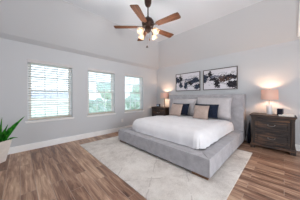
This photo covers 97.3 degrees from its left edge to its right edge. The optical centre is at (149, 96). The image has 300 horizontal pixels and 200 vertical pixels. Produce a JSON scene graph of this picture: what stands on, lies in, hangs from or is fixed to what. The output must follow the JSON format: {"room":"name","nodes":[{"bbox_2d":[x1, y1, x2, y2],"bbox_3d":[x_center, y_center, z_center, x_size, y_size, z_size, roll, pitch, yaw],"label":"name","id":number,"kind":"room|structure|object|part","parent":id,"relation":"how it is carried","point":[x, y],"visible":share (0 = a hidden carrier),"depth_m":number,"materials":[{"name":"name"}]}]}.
{"room":"bedroom","nodes":[
{"label":"bedroom","id":0,"kind":"room"},
{"bbox_2d":[0,38,156,146],"bbox_3d":[-2.277,-0.030,3.534,7.509,2.460,0.160,0,0,-45],"label":"wall","id":1,"kind":"structure","parent":0,"point":[14,55],"depth_m":3.46,"materials":[{"name":"grey paint"}]},
{"bbox_2d":[25,62,73,122],"bbox_3d":[-2.469,-0.122,3.313,0.975,1.426,0.184,0,0,-45],"label":"window","id":2,"kind":"structure","parent":1,"relation":"in","point":[30,91],"depth_m":3.26,"materials":[{"name":"white plastic"}]},
{"bbox_3d":[-2.447,0.569,3.290,0.975,0.044,0.119,0,0,-45],"label":"sill","id":3,"kind":"part","parent":2,"relation":"part of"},
{"bbox_3d":[-2.523,-0.463,3.368,0.825,0.675,0.030,0,0,-45],"label":"sash","id":4,"kind":"part","parent":2,"relation":"part of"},
{"bbox_3d":[-2.504,0.176,3.348,0.825,0.687,0.030,0,0,-45],"label":"sash","id":5,"kind":"part","parent":2,"relation":"part of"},
{"bbox_2d":[27,59,72,119],"bbox_3d":[-2.450,-0.164,3.294,0.911,1.386,0.094,0,0,-45],"label":"window blind","id":6,"kind":"object","parent":2,"relation":"attached to","point":[29,61],"visible":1,"depth_m":3.26,"materials":[{"name":"white plastic"}]},
{"bbox_3d":[-2.457,0.520,3.301,0.875,0.018,0.044,0,0,-45],"label":"rail","id":7,"kind":"part","parent":6,"relation":"part of","materials":[{"name":"white plastic"}]},
{"bbox_3d":[-2.460,-0.138,3.304,0.626,1.295,0.067,0,0,-45],"label":"ladder cord","id":8,"kind":"part","parent":6,"relation":"part of","materials":[{"name":"white plastic"}]},
{"bbox_2d":[8,125,131,154],"bbox_3d":[-2.215,1.130,3.471,7.109,0.140,0.016,0,0,-45],"label":"baseboard","id":9,"kind":"structure","parent":1,"relation":"attached to","point":[21,148],"depth_m":3.37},
{"bbox_2d":[87,71,115,116],"bbox_3d":[-1.551,-0.122,4.217,0.958,1.426,0.184,0,0,-45],"label":"window","id":10,"kind":"structure","parent":1,"relation":"in","point":[112,96],"depth_m":4.31,"materials":[{"name":"white plastic"}]},
{"bbox_3d":[-1.585,0.176,4.252,0.808,0.687,0.030,0,0,-45],"label":"sash","id":11,"kind":"part","parent":10,"relation":"part of","materials":[{"name":"glass"}]},
{"bbox_2d":[88,68,114,114],"bbox_3d":[-1.532,-0.164,4.198,0.894,1.386,0.094,0,0,-45],"label":"window blind","id":12,"kind":"object","parent":10,"relation":"attached to","point":[89,69],"visible":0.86,"depth_m":4.16,"materials":[{"name":"white plastic"}]},
{"bbox_3d":[-1.528,0.569,4.194,0.958,0.044,0.119,0,0,-45],"label":"sill","id":13,"kind":"part","parent":10,"relation":"part of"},
{"bbox_3d":[-1.592,-0.140,4.259,0.878,1.390,0.065,0,0,-45],"label":"frame","id":14,"kind":"part","parent":10,"relation":"part of","materials":[{"name":"white plastic"}]},
{"bbox_2d":[124,76,143,112],"bbox_3d":[-0.635,-0.122,5.117,0.950,1.426,0.184,0,0,-45],"label":"window","id":15,"kind":"structure","parent":1,"relation":"in","point":[135,109],"depth_m":5.23,"materials":[{"name":"white plastic"}]},
{"bbox_2d":[125,73,142,110],"bbox_3d":[-0.616,-0.164,5.098,0.886,1.386,0.094,0,0,-45],"label":"window blind","id":16,"kind":"object","parent":15,"relation":"attached to","point":[126,74],"visible":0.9,"depth_m":5.08,"materials":[{"name":"white plastic"}]},
{"bbox_3d":[-0.612,0.569,5.094,0.950,0.044,0.119,0,0,-45],"label":"sill","id":17,"kind":"part","parent":15,"relation":"part of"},
{"bbox_2d":[0,0,299,69],"bbox_3d":[-0.104,-1.623,1.325,7.209,0.845,6.136,0,0,-45],"label":"ceiling","id":18,"kind":"structure","parent":0,"point":[206,30],"depth_m":3.20,"materials":[{"name":"grey paint"}]},
{"bbox_2d":[114,0,180,47],"bbox_3d":[-0.005,-1.480,2.569,1.259,1.035,1.262,0,0,-45],"label":"ceiling fan","id":19,"kind":"object","parent":18,"relation":"hanging from","point":[148,23],"visible":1,"depth_m":2.48,"materials":[{"name":"brown wood"}]},
{"bbox_3d":[-0.469,-1.357,2.567,0.450,0.008,0.144,0,10,0],"label":"blade","id":20,"kind":"part","parent":19,"relation":"part of","materials":[{"name":"brown wood"}]},
{"bbox_3d":[-0.172,-1.357,2.158,0.144,0.008,0.450,10,3,18],"label":"blade","id":21,"kind":"part","parent":19,"relation":"part of","materials":[{"name":"brown wood"}]},
{"bbox_3d":[-0.172,-1.357,2.976,0.144,0.008,0.450,-10,3,-18],"label":"blade","id":22,"kind":"part","parent":19,"relation":"part of","materials":[{"name":"brown wood"}]},
{"bbox_3d":[0.309,-1.357,2.820,0.450,0.008,0.144,0,-10,-36],"label":"blade","id":23,"kind":"part","parent":19,"relation":"part of","materials":[{"name":"brown wood"}]},
{"bbox_3d":[0.309,-1.357,2.315,0.450,0.008,0.144,0,-10,36],"label":"blade","id":24,"kind":"part","parent":19,"relation":"part of","materials":[{"name":"brown wood"}]},
{"bbox_2d":[0,132,299,199],"bbox_3d":[-0.104,1.260,1.325,7.509,0.120,6.436,0,0,-45],"label":"floor","id":25,"kind":"structure","parent":0,"point":[63,171],"depth_m":1.99,"materials":[{"name":"brown wood"}]},
{"bbox_2d":[0,116,24,162],"bbox_3d":[-2.740,0.789,2.446,0.305,0.822,0.539,0,0,28],"label":"potted plant","id":26,"kind":"object","parent":25,"relation":"on","point":[5,143],"visible":1,"depth_m":2.44,"materials":[{"name":"green plant"}]},
{"bbox_3d":[-2.755,1.002,2.424,0.226,0.395,0.226,0,0,0],"label":"pot","id":27,"kind":"part","parent":26,"relation":"part of","materials":[{"name":"ceramic"}]},
{"bbox_2d":[152,106,168,115],"bbox_3d":[0.474,0.805,5.459,0.452,0.790,0.770,0,0,-45],"label":"nightstand","id":28,"kind":"object","parent":25,"relation":"on","point":[156,111],"visible":0.48,"depth_m":5.25,"materials":[{"name":"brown wood"}]},
{"bbox_3d":[0.344,0.639,5.331,0.026,0.254,0.572,0,0,-45],"label":"drawer","id":29,"kind":"part","parent":28,"relation":"part of","materials":[{"name":"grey wood"}]},
{"bbox_2d":[160,92,168,106],"bbox_3d":[0.593,0.107,5.373,0.340,0.603,0.340,0,0,-45],"label":"table lamp","id":30,"kind":"object","parent":28,"relation":"on","point":[162,95],"visible":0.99,"depth_m":5.24,"materials":[{"name":"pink fabric"}]},
{"bbox_3d":[0.593,-0.054,5.373,0.340,0.227,0.340,0,0,-45],"label":"lamp shade","id":31,"kind":"part","parent":30,"relation":"part of","materials":[{"name":"pink fabric"}]},
{"bbox_2d":[80,136,251,199],"bbox_3d":[0.216,1.194,3.039,2.470,0.011,3.090,0,0,-45],"label":"area rug","id":32,"kind":"object","parent":25,"relation":"on","point":[154,177],"visible":0.61,"depth_m":2.07,"materials":[{"name":"beige carpet"}]},
{"bbox_2d":[118,94,245,179],"bbox_3d":[0.883,0.564,3.563,2.503,1.272,2.393,0,0,-45],"label":"upholstered bed","id":33,"kind":"object","parent":32,"relation":"on","point":[204,163],"visible":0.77,"depth_m":2.58,"materials":[{"name":"grey fabric"}]},
{"bbox_3d":[0.061,1.006,2.755,0.190,0.264,2.385,0,0,-45],"label":"foot rail","id":34,"kind":"part","parent":33,"relation":"part of","materials":[{"name":"grey fabric"}]},
{"bbox_2d":[132,115,233,149],"bbox_3d":[0.829,0.715,3.522,1.998,0.314,2.039,0,0,-45],"label":"duvet","id":35,"kind":"object","parent":33,"relation":"on","point":[195,133],"visible":0.98,"depth_m":2.76,"materials":[{"name":"white fabric"}]},
{"bbox_2d":[169,103,182,115],"bbox_3d":[0.828,0.405,4.188,0.198,0.376,0.421,0,0,-40],"label":"throw pillow","id":36,"kind":"object","parent":35,"relation":"on","point":[176,109],"visible":1,"depth_m":4.11,"materials":[{"name":"beige fabric"}]},
{"bbox_2d":[173,103,188,114],"bbox_3d":[0.980,0.388,4.280,0.195,0.359,0.620,0,0,-43],"label":"accent pillow","id":37,"kind":"object","parent":35,"relation":"on","point":[184,111],"visible":0.34,"depth_m":4.09,"materials":[{"name":"blue fabric"}]},
{"bbox_2d":[173,99,196,114],"bbox_3d":[1.123,0.322,4.473,0.261,0.527,0.935,0,0,-42],"label":"bed pillow","id":38,"kind":"object","parent":35,"relation":"on","point":[191,102],"visible":0.43,"depth_m":4.22,"materials":[{"name":"grey fabric"}]},
{"bbox_2d":[193,105,208,119],"bbox_3d":[1.392,0.415,3.613,0.417,0.364,0.197,0,0,44],"label":"throw pillow","id":39,"kind":"object","parent":35,"relation":"on","point":[201,112],"visible":1,"depth_m":3.55,"materials":[{"name":"beige fabric"}]},
{"bbox_2d":[195,104,218,118],"bbox_3d":[1.555,0.385,3.693,0.670,0.368,0.198,0,0,44],"label":"accent pillow","id":40,"kind":"object","parent":35,"relation":"on","point":[213,109],"visible":0.47,"depth_m":3.51,"materials":[{"name":"blue fabric"}]},
{"bbox_2d":[197,97,232,118],"bbox_3d":[1.796,0.295,3.786,0.255,0.571,0.974,0,0,-43],"label":"bed pillow","id":41,"kind":"object","parent":35,"relation":"on","point":[224,109],"visible":0.58,"depth_m":3.54,"materials":[{"name":"grey fabric"}]},
{"bbox_3d":[0.756,1.163,1.984,0.060,0.050,0.250,0,0,-45],"label":"leg","id":42,"kind":"part","parent":33,"relation":"part of","materials":[{"name":"brown wood"}]},
{"bbox_3d":[1.670,0.533,4.337,0.294,1.210,2.385,0,0,-45],"label":"headboard","id":43,"kind":"part","parent":33,"relation":"part of","materials":[{"name":"grey fabric"}]},
{"bbox_3d":[1.548,1.006,2.678,2.203,0.264,0.190,0,0,-45],"label":"rail","id":44,"kind":"part","parent":33,"relation":"part of","materials":[{"name":"grey fabric"}]},
{"bbox_2d":[247,120,250,142],"bbox_3d":[2.609,0.907,3.466,0.170,0.585,0.080,0,0,-45],"label":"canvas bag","id":45,"kind":"object","parent":25,"relation":"on","point":[249,127],"visible":0.9,"depth_m":3.42,"materials":[{"name":"black fabric"}]},
{"bbox_2d":[250,112,296,155],"bbox_3d":[2.830,0.805,3.064,0.452,0.790,0.770,0,0,-45],"label":"nightstand","id":46,"kind":"object","parent":25,"relation":"on","point":[274,131],"visible":1,"depth_m":2.90,"materials":[{"name":"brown wood"}]},
{"bbox_3d":[2.482,0.778,3.174,0.074,0.624,0.075,0,0,-45],"label":"corner post","id":47,"kind":"part","parent":46,"relation":"part of","materials":[{"name":"brown wood"}]},
{"bbox_2d":[261,89,278,114],"bbox_3d":[2.816,0.107,3.112,0.314,0.603,0.314,0,0,-45],"label":"table lamp","id":48,"kind":"object","parent":46,"relation":"on","point":[271,94],"visible":1,"depth_m":3.02,"materials":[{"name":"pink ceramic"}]},
{"bbox_3d":[2.816,-0.052,3.112,0.314,0.232,0.314,0,0,-45],"label":"lamp shade","id":49,"kind":"part","parent":48,"relation":"part of","materials":[{"name":"beige fabric"}]},
{"bbox_3d":[2.706,0.778,2.942,0.020,0.624,0.580,0,0,-45],"label":"frame","id":50,"kind":"part","parent":46,"relation":"part of","materials":[{"name":"brown wood"}]},
{"bbox_3d":[2.700,0.639,2.935,0.026,0.254,0.572,0,0,-45],"label":"drawer","id":51,"kind":"part","parent":46,"relation":"part of","materials":[{"name":"brown wood"}]},
{"bbox_3d":[2.700,0.930,2.935,0.026,0.242,0.572,0,0,-45],"label":"drawer","id":52,"kind":"part","parent":46,"relation":"part of","materials":[{"name":"brown wood"}]},
{"bbox_2d":[277,108,283,114],"bbox_3d":[2.894,0.335,2.931,0.082,0.148,0.092,0,0,-31],"label":"cube","id":53,"kind":"object","parent":46,"relation":"on","point":[279,111],"visible":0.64,"depth_m":2.90,"materials":[{"name":"black plastic"}]},
{"bbox_3d":[2.935,0.778,2.713,0.074,0.624,0.075,0,0,-45],"label":"corner post","id":54,"kind":"part","parent":46,"relation":"part of","materials":[{"name":"brown wood"}]},
{"bbox_2d":[157,43,299,144],"bbox_3d":[2.557,-0.030,3.802,0.160,2.460,6.236,0,0,-45],"label":"wall","id":55,"kind":"structure","parent":0,"point":[278,68],"depth_m":3.41,"materials":[{"name":"grey paint"}]},
{"bbox_2d":[176,71,199,90],"bbox_3d":[1.373,-0.552,4.863,0.036,0.660,0.985,0,0,-45],"label":"framed picture","id":56,"kind":"object","parent":55,"relation":"attached to","point":[190,81],"visible":1,"depth_m":4.82,"materials":[{"name":"white paper"}]},
{"bbox_2d":[203,66,237,89],"bbox_3d":[2.137,-0.552,4.086,0.036,0.660,0.985,0,0,-45],"label":"framed picture","id":57,"kind":"object","parent":55,"relation":"attached to","point":[225,78],"visible":1,"depth_m":4.03,"materials":[{"name":"white paper"}]},
{"bbox_2d":[244,136,299,150],"bbox_3d":[2.430,1.130,3.806,0.016,0.140,6.020,0,0,-45],"label":"baseboard","id":58,"kind":"structure","parent":55,"relation":"attached to","point":[297,146],"depth_m":2.94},
{"bbox_2d":[298,1,299,36],"bbox_3d":[3.304,-1.647,2.277,0.749,0.682,0.975,0,0,-45],"label":"trim","id":59,"kind":"structure","parent":55,"relation":"attached to","point":[299,1],"depth_m":2.71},
{"label":"outside","id":60,"kind":"structure","parent":0,"visible":0},
{"bbox_2d":[31,100,127,116],"bbox_3d":[-10.182,1.650,35.313,85.000,0.200,55.364,0,0,-45],"label":"lawn","id":61,"kind":"structure","parent":60,"point":[61,111],"depth_m":14.00,"materials":[{"name":"green plant"}]},
{"bbox_2d":[31,89,67,108],"bbox_3d":[-16.792,0.200,21.355,9.000,2.700,9.000,0,0,-45],"label":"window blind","id":62,"kind":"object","parent":61,"relation":"on","point":[61,96],"visible":0.16,"depth_m":18.69,"materials":[{"name":"white plastic"}]},
{"bbox_2d":[89,97,107,112],"bbox_3d":[-3.608,0.774,8.692,1.450,1.518,1.383,0,0,-45],"label":"shrub","id":63,"kind":"object","parent":61,"relation":"on","point":[96,106],"visible":0.34,"depth_m":8.33,"materials":[{"name":"green plant"}]},
{"bbox_2d":[97,83,110,98],"bbox_3d":[-9.120,-0.876,27.692,4.173,4.815,4.532,0,0,-45],"label":"tree","id":64,"kind":"object","parent":61,"relation":"on","point":[102,96],"visible":0.48,"depth_m":26.20,"materials":[{"name":"green plant"}]},
{"bbox_2d":[106,98,125,110],"bbox_3d":[-2.560,0.821,9.985,1.713,1.423,1.367,0,0,-45],"label":"shrub","id":65,"kind":"object","parent":61,"relation":"on","point":[109,102],"visible":0.09,"depth_m":9.28,"materials":[{"name":"green plant"}]},
{"bbox_2d":[125,97,139,109],"bbox_3d":[-1.424,0.738,11.237,1.460,1.590,1.526,0,0,-4],"label":"shrub","id":66,"kind":"object","parent":61,"relation":"on","point":[128,104],"visible":0.35,"depth_m":10.75,"materials":[{"name":"green plant"}]},
{"bbox_2d":[130,84,139,95],"bbox_3d":[-2.933,-1.014,33.301,4.633,5.090,5.273,0,0,-45],"label":"tree","id":67,"kind":"object","parent":61,"relation":"on","point":[135,84],"visible":0.27,"depth_m":31.95,"materials":[{"name":"green plant"}]}
]}

